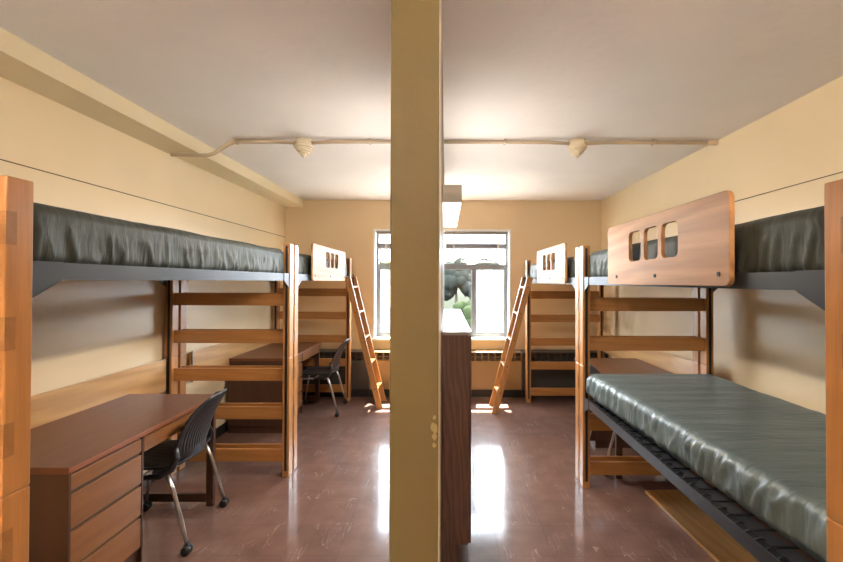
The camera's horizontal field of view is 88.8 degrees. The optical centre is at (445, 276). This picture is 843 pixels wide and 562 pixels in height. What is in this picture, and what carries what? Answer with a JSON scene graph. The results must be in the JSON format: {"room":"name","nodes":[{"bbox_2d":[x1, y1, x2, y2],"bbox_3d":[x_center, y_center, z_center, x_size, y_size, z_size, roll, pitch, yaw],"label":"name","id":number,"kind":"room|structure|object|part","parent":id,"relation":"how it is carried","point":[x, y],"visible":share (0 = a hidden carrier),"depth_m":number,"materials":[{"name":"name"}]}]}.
{"room":"dormitory room","nodes":[
{"label":"dormitory room","id":0,"kind":"room"},
{"bbox_2d":[0,77,284,473],"bbox_3d":[-2.326,0.230,2.448,0.150,2.680,7.700,0,-1,0],"label":"wall","id":1,"kind":"structure","parent":0,"point":[83,330],"depth_m":2.90,"materials":[{"name":"beige paint"}]},
{"bbox_2d":[0,159,283,236],"bbox_3d":[-2.247,-0.589,2.356,0.003,0.005,7.300,0,-1,0],"label":"trim","id":2,"kind":"structure","parent":1,"relation":"attached to","point":[0,159],"depth_m":2.88,"materials":[{"name":"brown"}]},
{"bbox_2d":[0,27,302,206],"bbox_3d":[-2.120,-1.058,2.361,0.255,0.105,7.300,0,-1,0],"label":"beam","id":3,"kind":"structure","parent":1,"relation":"attached to","point":[23,64],"depth_m":2.65,"materials":[{"name":"paint"}]},
{"bbox_2d":[143,422,227,488],"bbox_3d":[-2.251,1.518,2.234,0.006,0.100,7.100,0,-1,0],"label":"baseboard","id":4,"kind":"structure","parent":1,"relation":"attached to","point":[223,428],"depth_m":4.25,"materials":[{"name":"black rubber"}]},
{"bbox_2d":[389,0,443,561],"bbox_3d":[-0.092,0.240,2.921,0.144,2.680,3.354,0,-1,0],"label":"column","id":5,"kind":"structure","parent":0,"point":[417,128],"depth_m":1.25,"materials":[{"name":"beige paint"}]},
{"bbox_2d":[443,185,461,226],"bbox_3d":[0.038,-0.487,3.146,0.114,0.109,1.162,0,-1,0],"label":"wall light","id":6,"kind":"object","parent":5,"relation":"attached to","point":[452,194],"visible":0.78,"depth_m":2.58,"materials":[{"name":"beige"}]},
{"bbox_2d":[444,203,460,226],"bbox_3d":[0.039,-0.455,3.146,0.105,0.044,1.137,0,-1,0],"label":"diffuser","id":7,"kind":"object","parent":6,"relation":"attached to","point":[451,210],"depth_m":3.01,"materials":[{"name":"white"}]},
{"bbox_2d":[0,0,842,200],"bbox_3d":[-0.037,-1.164,2.487,4.620,0.120,7.750,0,-1,0],"label":"ceiling","id":8,"kind":"structure","parent":0,"point":[218,72],"depth_m":2.34,"materials":[{"name":"paint"}]},
{"bbox_2d":[170,138,295,156],"bbox_3d":[-1.699,-1.026,3.441,0.997,0.145,0.060,0,-1,0],"label":"conduit","id":9,"kind":"object","parent":8,"relation":"attached to","point":[235,141],"visible":0.98,"depth_m":3.43,"materials":[{"name":"beige metal"}]},
{"bbox_2d":[293,137,313,157],"bbox_3d":[-1.137,-1.023,3.441,0.160,0.146,0.160,0,-1,0],"label":"detector","id":10,"kind":"object","parent":8,"relation":"attached to","point":[303,145],"visible":0.99,"depth_m":3.40,"materials":[{"name":"beige plastic"}]},
{"bbox_2d":[311,138,390,144],"bbox_3d":[-0.618,-1.075,3.441,0.912,0.041,0.060,0,-1,0],"label":"conduit","id":11,"kind":"object","parent":8,"relation":"attached to","point":[369,141],"visible":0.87,"depth_m":3.43,"materials":[{"name":"beige metal"}]},
{"bbox_2d":[444,139,568,144],"bbox_3d":[0.484,-1.072,3.441,1.001,0.041,0.060,0,-1,0],"label":"conduit","id":12,"kind":"object","parent":8,"relation":"attached to","point":[504,142],"visible":0.87,"depth_m":3.43,"materials":[{"name":"beige metal"}]},
{"bbox_2d":[567,138,586,158],"bbox_3d":[1.048,-1.017,3.441,0.160,0.146,0.160,0,-1,0],"label":"detector","id":13,"kind":"object","parent":8,"relation":"attached to","point":[577,146],"visible":1,"depth_m":3.39,"materials":[{"name":"beige plastic"}]},
{"bbox_2d":[585,139,718,145],"bbox_3d":[1.641,-1.069,3.441,1.060,0.041,0.060,0,-1,0],"label":"conduit","id":14,"kind":"object","parent":8,"relation":"attached to","point":[653,142],"visible":0.92,"depth_m":3.43,"materials":[{"name":"beige metal"}]},
{"bbox_2d":[285,200,600,349],"bbox_3d":[-0.041,0.274,6.147,4.420,2.680,0.300,0,-1,0],"label":"wall","id":15,"kind":"structure","parent":0,"point":[347,226],"depth_m":6.01,"materials":[{"name":"beige paint"}]},
{"bbox_2d":[371,229,510,340],"bbox_3d":[-0.056,0.114,6.067,1.998,1.549,0.275,0,-1,0],"label":"window","id":16,"kind":"structure","parent":15,"relation":"in","point":[378,335],"depth_m":6.13,"materials":[{"name":"grey metal"}]},
{"bbox_2d":[377,231,389,249],"bbox_3d":[-0.536,-0.507,6.079,0.875,0.255,0.055,0,-1,0],"label":"window blind","id":17,"kind":"object","parent":16,"relation":"attached to","point":[381,234],"visible":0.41,"depth_m":6.06,"materials":[{"name":"grey"}]},
{"bbox_3d":[-0.757,0.350,6.167,0.407,0.945,0.036,0,-1,0],"label":"sash","id":18,"kind":"part","parent":16,"relation":"part of","materials":[{"name":"clear glass"}]},
{"bbox_3d":[-0.058,0.873,6.026,1.998,0.030,0.210,0,-1,0],"label":"sill","id":19,"kind":"part","parent":16,"relation":"part of","materials":[{"name":"white paint"}]},
{"bbox_3d":[0.169,0.352,6.167,0.428,0.945,0.036,0,-1,0],"label":"sash","id":20,"kind":"part","parent":16,"relation":"part of","materials":[{"name":"clear glass"}]},
{"bbox_2d":[445,232,506,249],"bbox_3d":[0.423,-0.505,6.079,0.883,0.255,0.055,0,-1,0],"label":"window blind","id":21,"kind":"object","parent":16,"relation":"attached to","point":[453,245],"visible":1,"depth_m":6.06,"materials":[{"name":"grey"}]},
{"bbox_3d":[0.422,-0.386,6.079,0.863,0.018,0.052,0,-1,0],"label":"rail","id":22,"kind":"part","parent":21,"relation":"part of","materials":[{"name":"grey"}]},
{"bbox_3d":[0.628,0.354,6.167,0.438,0.945,0.036,0,-1,0],"label":"sash","id":23,"kind":"part","parent":16,"relation":"part of","materials":[{"name":"glass"}]},
{"bbox_2d":[143,396,818,561],"bbox_3d":[-0.044,1.636,2.458,4.620,0.120,7.750,0,-1,0],"label":"floor","id":24,"kind":"structure","parent":0,"point":[529,503],"depth_m":2.99,"materials":[{"name":"brown plastic"}]},
{"bbox_2d":[29,394,215,561],"bbox_3d":[-1.899,1.190,2.395,0.638,0.760,1.185,0,-1,0],"label":"writing desk","id":25,"kind":"object","parent":24,"relation":"on","point":[87,496],"visible":0.83,"depth_m":2.08,"materials":[{"name":"laminate"}]},
{"bbox_3d":[-1.601,1.167,2.033,0.018,0.148,0.425,0,-1,0],"label":"drawer","id":26,"kind":"part","parent":25,"relation":"part of","materials":[{"name":"brown wood"}]},
{"bbox_3d":[-1.603,1.082,2.034,0.011,0.010,0.421,0,-1,0],"label":"finger pull","id":27,"kind":"part","parent":25,"relation":"part of","materials":[{"name":"brown wood"}]},
{"bbox_3d":[-1.603,0.918,2.036,0.011,0.010,0.421,0,-1,0],"label":"finger pull","id":28,"kind":"part","parent":25,"relation":"part of","materials":[{"name":"brown wood"}]},
{"bbox_3d":[-1.600,1.003,2.035,0.018,0.148,0.425,0,-1,0],"label":"drawer","id":29,"kind":"part","parent":25,"relation":"part of","materials":[{"name":"brown wood"}]},
{"bbox_3d":[-1.600,0.879,2.036,0.018,0.068,0.425,0,-1,0],"label":"drawer","id":30,"kind":"part","parent":25,"relation":"part of","materials":[{"name":"brown wood"}]},
{"bbox_3d":[-1.604,1.246,2.033,0.011,0.010,0.421,0,-1,0],"label":"finger pull","id":31,"kind":"part","parent":25,"relation":"part of","materials":[{"name":"brown wood"}]},
{"bbox_3d":[-1.601,1.332,2.032,0.018,0.150,0.425,0,-1,0],"label":"drawer","id":32,"kind":"part","parent":25,"relation":"part of","materials":[{"name":"brown wood"}]},
{"bbox_3d":[-1.601,0.889,2.610,0.016,0.084,0.679,0,-1,0],"label":"pencil drawer","id":33,"kind":"part","parent":25,"relation":"part of","materials":[{"name":"brown wood"}]},
{"bbox_3d":[-1.621,1.211,2.966,0.050,0.731,0.030,0,-1,0],"label":"leg","id":34,"kind":"part","parent":25,"relation":"part of","materials":[{"name":"brown wood"}]},
{"bbox_2d":[0,175,293,561],"bbox_3d":[-1.729,0.647,2.339,0.986,1.845,2.284,0,-1,0],"label":"bed","id":35,"kind":"object","parent":24,"relation":"on","point":[22,278],"visible":0.88,"depth_m":1.97,"materials":[{"name":"brown wood"}]},
{"bbox_3d":[-1.265,1.090,1.235,0.055,0.940,0.082,0,-1,0],"label":"post","id":36,"kind":"part","parent":35,"relation":"part of","materials":[{"name":"brown wood"}]},
{"bbox_3d":[-1.263,0.167,1.244,0.055,0.904,0.082,0,-1,0],"label":"post","id":37,"kind":"part","parent":35,"relation":"part of","materials":[{"name":"brown wood"}]},
{"bbox_2d":[33,202,283,272],"bbox_3d":[-1.718,-0.119,2.349,0.915,0.224,2.114,0,-1,0],"label":"mattress","id":38,"kind":"object","parent":35,"relation":"on","point":[64,235],"visible":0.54,"depth_m":1.75,"materials":[{"name":"grey fabric"}]},
{"bbox_3d":[-2.195,1.110,3.434,0.055,0.940,0.082,0,-1,0],"label":"post","id":39,"kind":"part","parent":35,"relation":"part of","materials":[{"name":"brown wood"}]},
{"bbox_3d":[-2.193,0.187,3.444,0.055,0.904,0.082,0,-1,0],"label":"post","id":40,"kind":"part","parent":35,"relation":"part of","materials":[{"name":"brown wood"}]},
{"bbox_3d":[-1.266,-0.007,2.346,0.042,0.056,2.114,0,-1,0],"label":"rail","id":41,"kind":"part","parent":35,"relation":"part of","materials":[{"name":"grey metal"}]},
{"bbox_3d":[-1.265,1.113,3.434,0.055,0.940,0.082,0,-1,0],"label":"post","id":42,"kind":"part","parent":35,"relation":"part of","materials":[{"name":"brown wood"}]},
{"bbox_3d":[-1.263,0.190,3.444,0.055,0.904,0.082,0,-1,0],"label":"post","id":43,"kind":"part","parent":35,"relation":"part of","materials":[{"name":"brown wood"}]},
{"bbox_2d":[143,387,228,555],"bbox_3d":[-1.704,1.141,2.677,0.630,0.864,0.572,0,-1,-6],"label":"desk chair","id":44,"kind":"object","parent":24,"relation":"on","point":[195,435],"visible":0.85,"depth_m":2.59,"materials":[{"name":"black plastic"}]},
{"bbox_3d":[-1.844,1.325,2.884,0.356,0.375,0.048,0,-1,-3],"label":"leg","id":45,"kind":"part","parent":44,"relation":"part of","materials":[{"name":"silver metal"}]},
{"bbox_3d":[-1.758,1.110,2.672,0.442,0.055,0.452,0,-1,-6],"label":"seat","id":46,"kind":"part","parent":44,"relation":"part of","materials":[{"name":"black plastic"}]},
{"bbox_3d":[-1.531,1.318,2.445,0.137,0.382,0.026,0,-1,3],"label":"leg","id":47,"kind":"part","parent":44,"relation":"part of","materials":[{"name":"silver metal"}]},
{"bbox_3d":[-1.494,0.905,2.702,0.207,0.390,0.454,0,-1,-6],"label":"backrest","id":48,"kind":"part","parent":44,"relation":"part of","materials":[{"name":"black plastic"}]},
{"bbox_3d":[-1.582,1.323,2.937,0.138,0.383,0.025,0,-1,-15],"label":"leg","id":49,"kind":"part","parent":44,"relation":"part of","materials":[{"name":"silver metal"}]},
{"bbox_2d":[177,243,351,470],"bbox_3d":[-1.715,0.647,4.561,1.013,1.893,2.107,0,-1,0],"label":"bed","id":50,"kind":"object","parent":24,"relation":"on","point":[216,356],"visible":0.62,"depth_m":4.10,"materials":[{"name":"brown wood"}]},
{"bbox_3d":[-2.195,1.111,3.545,0.055,0.940,0.082,0,-1,0],"label":"post","id":51,"kind":"part","parent":50,"relation":"part of","materials":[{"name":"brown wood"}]},
{"bbox_3d":[-2.193,0.189,3.554,0.055,0.904,0.082,0,-1,0],"label":"post","id":52,"kind":"part","parent":50,"relation":"part of","materials":[{"name":"brown wood"}]},
{"bbox_3d":[-2.193,0.210,5.577,0.055,0.904,0.082,0,-1,0],"label":"post","id":53,"kind":"part","parent":50,"relation":"part of","materials":[{"name":"brown wood"}]},
{"bbox_3d":[-1.265,1.114,3.545,0.055,0.940,0.082,0,-1,0],"label":"post","id":54,"kind":"part","parent":50,"relation":"part of","materials":[{"name":"brown wood"}]},
{"bbox_3d":[-1.263,0.191,3.554,0.055,0.904,0.082,0,-1,0],"label":"post","id":55,"kind":"part","parent":50,"relation":"part of","materials":[{"name":"brown wood"}]},
{"bbox_2d":[298,254,346,275],"bbox_3d":[-1.717,-0.095,4.569,0.916,0.223,1.934,0,-1,0],"label":"mattress","id":56,"kind":"object","parent":50,"relation":"on","point":[304,260],"visible":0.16,"depth_m":3.92,"materials":[{"name":"grey fabric"}]},
{"bbox_3d":[-1.266,0.017,4.567,0.042,0.056,1.937,0,-1,0],"label":"rail","id":57,"kind":"part","parent":50,"relation":"part of","materials":[{"name":"grey metal"}]},
{"bbox_3d":[-1.221,-0.127,4.546,0.020,0.343,1.260,0,-1,0],"label":"guard panel","id":58,"kind":"part","parent":50,"relation":"part of","materials":[{"name":"brown wood"}]},
{"bbox_3d":[-1.266,1.135,5.567,0.055,0.940,0.082,0,-1,0],"label":"post","id":59,"kind":"part","parent":50,"relation":"part of","materials":[{"name":"brown wood"}]},
{"bbox_3d":[-1.263,0.212,5.577,0.055,0.904,0.082,0,-1,0],"label":"post","id":60,"kind":"part","parent":50,"relation":"part of","materials":[{"name":"brown wood"}]},
{"bbox_2d":[227,343,320,432],"bbox_3d":[-1.914,1.217,4.923,0.638,0.760,1.130,0,-1,0],"label":"writing desk","id":61,"kind":"object","parent":24,"relation":"on","point":[270,354],"visible":0.65,"depth_m":4.37,"materials":[{"name":"laminate"}]},
{"bbox_3d":[-1.616,1.359,4.587,0.018,0.150,0.425,0,-1,0],"label":"drawer","id":62,"kind":"part","parent":61,"relation":"part of","materials":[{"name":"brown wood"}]},
{"bbox_3d":[-1.616,1.194,4.588,0.018,0.148,0.425,0,-1,0],"label":"drawer","id":63,"kind":"part","parent":61,"relation":"part of","materials":[{"name":"brown wood"}]},
{"bbox_3d":[-1.615,1.030,4.590,0.018,0.148,0.425,0,-1,0],"label":"drawer","id":64,"kind":"part","parent":61,"relation":"part of","materials":[{"name":"brown wood"}]},
{"bbox_3d":[-1.616,0.916,5.138,0.016,0.084,0.624,0,-1,0],"label":"pencil drawer","id":65,"kind":"part","parent":61,"relation":"part of","materials":[{"name":"brown wood"}]},
{"bbox_3d":[-1.636,1.238,5.466,0.050,0.731,0.030,0,-1,0],"label":"leg","id":66,"kind":"part","parent":61,"relation":"part of","materials":[{"name":"brown wood"}]},
{"bbox_2d":[303,337,349,416],"bbox_3d":[-1.464,1.168,5.160,0.630,0.864,0.572,0,-1,-3],"label":"desk chair","id":67,"kind":"object","parent":24,"relation":"on","point":[333,367],"visible":0.96,"depth_m":5.07,"materials":[{"name":"black plastic"}]},
{"bbox_3d":[-1.593,1.351,5.373,0.356,0.375,0.048,0,-1,0],"label":"leg","id":68,"kind":"part","parent":67,"relation":"part of","materials":[{"name":"silver metal"}]},
{"bbox_3d":[-1.518,1.136,5.158,0.442,0.055,0.452,0,-1,-3],"label":"seat","id":69,"kind":"part","parent":67,"relation":"part of","materials":[{"name":"black plastic"}]},
{"bbox_3d":[-1.303,1.345,4.919,0.137,0.382,0.026,0,-1,6],"label":"leg","id":70,"kind":"part","parent":67,"relation":"part of","materials":[{"name":"silver metal"}]},
{"bbox_3d":[-1.253,0.932,5.174,0.207,0.390,0.454,0,-1,-3],"label":"backrest","id":71,"kind":"part","parent":67,"relation":"part of","materials":[{"name":"black plastic"}]},
{"bbox_3d":[-1.329,1.350,5.413,0.138,0.383,0.025,0,-1,-12],"label":"leg","id":72,"kind":"part","parent":67,"relation":"part of","materials":[{"name":"silver metal"}]},
{"bbox_2d":[303,349,369,396],"bbox_3d":[-1.633,1.307,5.859,1.218,0.600,0.245,0,-1,0],"label":"radiator cover","id":73,"kind":"object","parent":24,"relation":"on","point":[360,381],"visible":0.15,"depth_m":5.74,"materials":[{"name":"brown metal"}]},
{"bbox_2d":[310,353,363,360],"bbox_3d":[-1.633,1.069,5.745,1.218,0.103,0.010,0,-1,0],"label":"grille","id":74,"kind":"object","parent":73,"relation":"attached to","point":[323,356],"depth_m":5.74,"materials":[{"name":"black metal"}]},
{"bbox_2d":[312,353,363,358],"bbox_3d":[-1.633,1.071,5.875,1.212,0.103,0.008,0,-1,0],"label":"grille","id":75,"kind":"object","parent":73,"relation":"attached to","point":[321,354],"depth_m":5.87,"materials":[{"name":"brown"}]},
{"bbox_2d":[345,274,385,408],"bbox_3d":[-1.002,0.789,5.391,0.470,1.630,0.357,0,-1,0],"label":"ladder","id":76,"kind":"object","parent":24,"relation":"on","point":[351,282],"visible":1,"depth_m":5.22,"materials":[{"name":"brown wood"}]},
{"bbox_2d":[370,349,521,396],"bbox_3d":[-0.003,1.311,5.859,2.038,0.600,0.245,0,-1,0],"label":"radiator cover","id":77,"kind":"object","parent":24,"relation":"on","point":[485,363],"visible":0.47,"depth_m":5.74,"materials":[{"name":"brown metal"}]},
{"bbox_2d":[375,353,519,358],"bbox_3d":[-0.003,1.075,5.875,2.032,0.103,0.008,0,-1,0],"label":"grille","id":78,"kind":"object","parent":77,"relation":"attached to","point":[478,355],"depth_m":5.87,"materials":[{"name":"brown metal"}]},
{"bbox_2d":[376,353,521,360],"bbox_3d":[-0.003,1.074,5.745,2.038,0.103,0.010,0,-1,0],"label":"grille","id":79,"kind":"object","parent":77,"relation":"attached to","point":[383,356],"depth_m":5.74,"materials":[{"name":"black metal"}]},
{"bbox_2d":[442,309,471,561],"bbox_3d":[0.070,0.950,3.305,0.186,1.270,1.878,0,-1,0],"label":"storage cabinet","id":80,"kind":"object","parent":24,"relation":"on","point":[456,333],"visible":0.99,"depth_m":2.37,"materials":[{"name":"red wood"}]},
{"bbox_3d":[0.131,0.903,2.607,0.016,1.140,0.460,0,-1,0],"label":"door","id":81,"kind":"part","parent":80,"relation":"part of","materials":[{"name":"red wood"}]},
{"bbox_2d":[489,274,532,413],"bbox_3d":[0.780,0.792,5.211,0.485,1.630,0.357,0,-1,0],"label":"ladder","id":82,"kind":"object","parent":24,"relation":"on","point":[525,285],"visible":1,"depth_m":5.04,"materials":[{"name":"brown wood"}]},
{"bbox_2d":[520,349,607,396],"bbox_3d":[1.587,1.316,5.859,1.138,0.600,0.245,0,-1,0],"label":"radiator cover","id":83,"kind":"object","parent":24,"relation":"on","point":[539,378],"visible":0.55,"depth_m":5.74,"materials":[{"name":"brown metal"}]},
{"bbox_2d":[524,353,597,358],"bbox_3d":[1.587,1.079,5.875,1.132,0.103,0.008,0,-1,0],"label":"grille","id":84,"kind":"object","parent":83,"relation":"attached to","point":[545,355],"depth_m":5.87,"materials":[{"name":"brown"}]},
{"bbox_2d":[522,353,607,360],"bbox_3d":[1.587,1.078,5.745,1.138,0.103,0.010,0,-1,0],"label":"grille","id":85,"kind":"object","parent":83,"relation":"attached to","point":[522,353],"depth_m":5.74,"materials":[{"name":"black metal"}]},
{"bbox_2d":[590,364,614,475],"bbox_3d":[1.498,1.161,3.699,0.630,0.864,0.572,0,-1,2],"label":"desk chair","id":86,"kind":"object","parent":24,"relation":"on","point":[593,370],"visible":0.05,"depth_m":3.46,"materials":[{"name":"black plastic"}]},
{"bbox_3d":[1.288,0.923,3.709,0.207,0.390,0.454,0,-1,2],"label":"backrest","id":87,"kind":"part","parent":86,"relation":"part of","materials":[{"name":"black plastic"}]},
{"bbox_3d":[1.340,1.336,3.455,0.138,0.383,0.025,0,-1,-7],"label":"leg","id":88,"kind":"part","parent":86,"relation":"part of","materials":[{"name":"silver metal"}]},
{"bbox_2d":[525,243,700,480],"bbox_3d":[1.507,0.661,4.451,1.013,1.880,2.227,0,-1,0],"label":"bed","id":89,"kind":"object","parent":24,"relation":"on","point":[672,363],"visible":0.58,"depth_m":4.26,"materials":[{"name":"brown wood"}]},
{"bbox_3d":[1.054,1.153,5.517,0.055,0.915,0.082,0,-1,0],"label":"post","id":90,"kind":"part","parent":89,"relation":"part of","materials":[{"name":"brown wood"}]},
{"bbox_3d":[1.057,0.243,5.527,0.055,0.904,0.082,0,-1,0],"label":"post","id":91,"kind":"part","parent":89,"relation":"part of","materials":[{"name":"brown wood"}]},
{"bbox_3d":[1.061,0.046,4.457,0.042,0.056,2.057,0,-1,0],"label":"rail","id":92,"kind":"part","parent":89,"relation":"part of","materials":[{"name":"grey metal"}]},
{"bbox_3d":[1.016,-0.110,4.201,0.020,0.347,1.130,0,-1,0],"label":"guard panel","id":93,"kind":"part","parent":89,"relation":"part of","materials":[{"name":"brown wood"}]},
{"bbox_2d":[530,256,574,278],"bbox_3d":[1.513,-0.060,4.458,0.914,0.217,2.050,0,-1,0],"label":"mattress","id":94,"kind":"object","parent":89,"relation":"on","point":[570,260],"visible":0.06,"depth_m":3.77,"materials":[{"name":"grey fabric"}]},
{"bbox_3d":[1.057,0.220,3.384,0.055,0.904,0.082,0,-1,0],"label":"post","id":95,"kind":"part","parent":89,"relation":"part of","materials":[{"name":"brown wood"}]},
{"bbox_3d":[1.054,1.131,3.374,0.055,0.915,0.082,0,-1,0],"label":"post","id":96,"kind":"part","parent":89,"relation":"part of","materials":[{"name":"brown wood"}]},
{"bbox_3d":[1.987,0.245,5.527,0.055,0.904,0.082,0,-1,0],"label":"post","id":97,"kind":"part","parent":89,"relation":"part of","materials":[{"name":"brown wood"}]},
{"bbox_3d":[1.984,1.155,5.517,0.055,0.915,0.082,0,-1,0],"label":"post","id":98,"kind":"part","parent":89,"relation":"part of","materials":[{"name":"brown wood"}]},
{"bbox_3d":[1.987,0.223,3.384,0.055,0.904,0.082,0,-1,0],"label":"post","id":99,"kind":"part","parent":89,"relation":"part of","materials":[{"name":"brown wood"}]},
{"bbox_3d":[1.984,1.133,3.374,0.055,0.915,0.082,0,-1,0],"label":"post","id":100,"kind":"part","parent":89,"relation":"part of","materials":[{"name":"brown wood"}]},
{"bbox_2d":[590,358,673,478],"bbox_3d":[1.643,1.215,3.902,0.638,0.760,1.050,0,-1,0],"label":"writing desk","id":101,"kind":"object","parent":24,"relation":"on","point":[598,439],"visible":0.2,"depth_m":4.00,"materials":[{"name":"laminate"}]},
{"bbox_3d":[1.365,1.224,3.398,0.050,0.731,0.030,0,-1,0],"label":"leg","id":102,"kind":"part","parent":101,"relation":"part of","materials":[{"name":"brown wood"}]},
{"bbox_2d":[645,490,758,561],"bbox_3d":[1.629,1.567,2.251,0.260,0.020,1.820,0,-1,-3],"label":"wooden board","id":103,"kind":"object","parent":24,"relation":"on","point":[696,523],"visible":0.84,"depth_m":2.67,"materials":[{"name":"brown wood"}]},
{"bbox_2d":[579,179,842,561],"bbox_3d":[1.507,0.637,2.199,1.013,1.880,2.232,0,-1,0],"label":"bunk bed","id":104,"kind":"object","parent":24,"relation":"on","point":[704,260],"visible":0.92,"depth_m":1.77,"materials":[{"name":"brown wood"}]},
{"bbox_3d":[1.057,0.219,3.277,0.055,0.904,0.082,0,-1,0],"label":"post","id":105,"kind":"part","parent":104,"relation":"part of","materials":[{"name":"brown wood"}]},
{"bbox_3d":[1.054,1.129,3.267,0.055,0.915,0.082,0,-1,0],"label":"post","id":106,"kind":"part","parent":104,"relation":"part of","materials":[{"name":"brown wood"}]},
{"bbox_3d":[1.016,-0.132,2.102,0.020,0.347,1.150,0,-1,0],"label":"guard panel","id":107,"kind":"part","parent":104,"relation":"part of","materials":[{"name":"brown wood"}]},
{"bbox_3d":[1.061,0.023,2.205,0.042,0.056,2.062,0,-1,0],"label":"rail","id":108,"kind":"part","parent":104,"relation":"part of","materials":[{"name":"grey metal"}]},
{"bbox_3d":[1.095,0.924,2.196,0.115,0.056,2.062,0,-1,0],"label":"rail","id":109,"kind":"part","parent":104,"relation":"part of","materials":[{"name":"black metal"}]},
{"bbox_2d":[586,374,827,561],"bbox_3d":[1.518,0.794,2.199,0.976,0.192,2.047,0,-1,0],"label":"mattress","id":110,"kind":"object","parent":104,"relation":"on","point":[766,453],"visible":0.94,"depth_m":1.94,"materials":[{"name":"grey"}]},
{"bbox_3d":[1.987,0.222,3.277,0.055,0.904,0.082,0,-1,0],"label":"post","id":111,"kind":"part","parent":104,"relation":"part of","materials":[{"name":"brown wood"}]},
{"bbox_3d":[1.984,1.132,3.267,0.055,0.915,0.082,0,-1,0],"label":"post","id":112,"kind":"part","parent":104,"relation":"part of","materials":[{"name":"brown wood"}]},
{"bbox_2d":[590,206,824,276],"bbox_3d":[1.518,-0.087,2.204,0.926,0.225,2.053,0,-1,0],"label":"mattress","id":113,"kind":"object","parent":104,"relation":"on","point":[794,241],"visible":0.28,"depth_m":1.40,"materials":[{"name":"grey fabric"}]},
{"bbox_3d":[1.057,0.197,1.129,0.055,0.904,0.082,0,-1,0],"label":"post","id":114,"kind":"part","parent":104,"relation":"part of","materials":[{"name":"brown wood"}]},
{"bbox_3d":[1.055,1.107,1.119,0.055,0.915,0.082,0,-1,0],"label":"post","id":115,"kind":"part","parent":104,"relation":"part of","materials":[{"name":"brown wood"}]},
{"bbox_2d":[601,76,842,413],"bbox_3d":[2.244,0.241,2.448,0.150,2.680,7.700,0,-1,0],"label":"wall","id":116,"kind":"structure","parent":0,"point":[769,342],"depth_m":2.99,"materials":[{"name":"beige paint"}]},
{"bbox_2d":[735,171,842,201],"bbox_3d":[2.170,-0.587,0.981,0.003,0.005,4.550,0,-1,0],"label":"trim","id":117,"kind":"structure","parent":116,"relation":"attached to","point":[842,171],"depth_m":2.68,"materials":[{"name":"brown"}]},
{"label":"outside","id":118,"kind":"structure","parent":0,"visible":0},
{"bbox_3d":[-0.016,6.227,21.636,120.000,0.300,30.600,0,-1,0],"label":"courtyard","id":119,"kind":"object","parent":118,"visible":0},
{"bbox_2d":[381,303,389,331],"bbox_3d":[-4.403,4.272,33.974,3.998,4.942,3.507,1,-1,-41],"label":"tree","id":120,"kind":"object","parent":119,"relation":"on","point":[385,311],"visible":0.13,"depth_m":32.97,"materials":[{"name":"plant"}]},
{"bbox_2d":[453,300,495,331],"bbox_3d":[1.786,4.206,32.886,4.113,4.882,3.468,1,-1,-40],"label":"tree","id":121,"kind":"object","parent":119,"relation":"on","point":[483,319],"visible":0.32,"depth_m":32.34,"materials":[{"name":"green plant"}]},
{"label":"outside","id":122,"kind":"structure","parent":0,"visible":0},
{"bbox_2d":[382,288,502,331],"bbox_3d":[-0.011,4.034,97.963,180.000,7.536,124.000,0,-1,0],"label":"hillside","id":123,"kind":"structure","parent":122,"point":[497,323],"depth_m":65.81,"materials":[{"name":"green plant"}]},
{"bbox_2d":[380,260,389,302],"bbox_3d":[-9.310,1.361,67.741,7.121,7.871,7.471,0,-1,42],"label":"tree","id":124,"kind":"object","parent":123,"relation":"on","point":[385,273],"visible":0.26,"depth_m":65.86,"materials":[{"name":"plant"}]},
{"bbox_2d":[383,291,389,307],"bbox_3d":[-4.360,2.000,50.607,5.756,6.461,6.017,0,-1,0],"label":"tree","id":125,"kind":"object","parent":123,"relation":"on","point":[386,299],"visible":0.02,"depth_m":48.73,"materials":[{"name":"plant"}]},
{"bbox_2d":[444,257,470,303],"bbox_3d":[1.714,1.210,65.814,7.264,8.525,6.048,0,-1,0],"label":"tree","id":126,"kind":"object","parent":123,"relation":"on","point":[453,279],"visible":0.7,"depth_m":63.83,"materials":[{"name":"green plant"}]},
{"bbox_2d":[469,257,496,276],"bbox_3d":[8.330,0.155,87.733,7.700,8.394,7.342,0,-1,0],"label":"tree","id":127,"kind":"object","parent":123,"relation":"on","point":[483,260],"visible":0.16,"depth_m":85.64,"materials":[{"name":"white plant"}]},
{"bbox_2d":[467,262,502,320],"bbox_3d":[4.992,1.733,48.841,4.938,6.871,6.477,0,-1,28],"label":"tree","id":128,"kind":"object","parent":123,"relation":"on","point":[489,284],"visible":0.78,"depth_m":47.35,"materials":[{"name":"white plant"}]}
]}

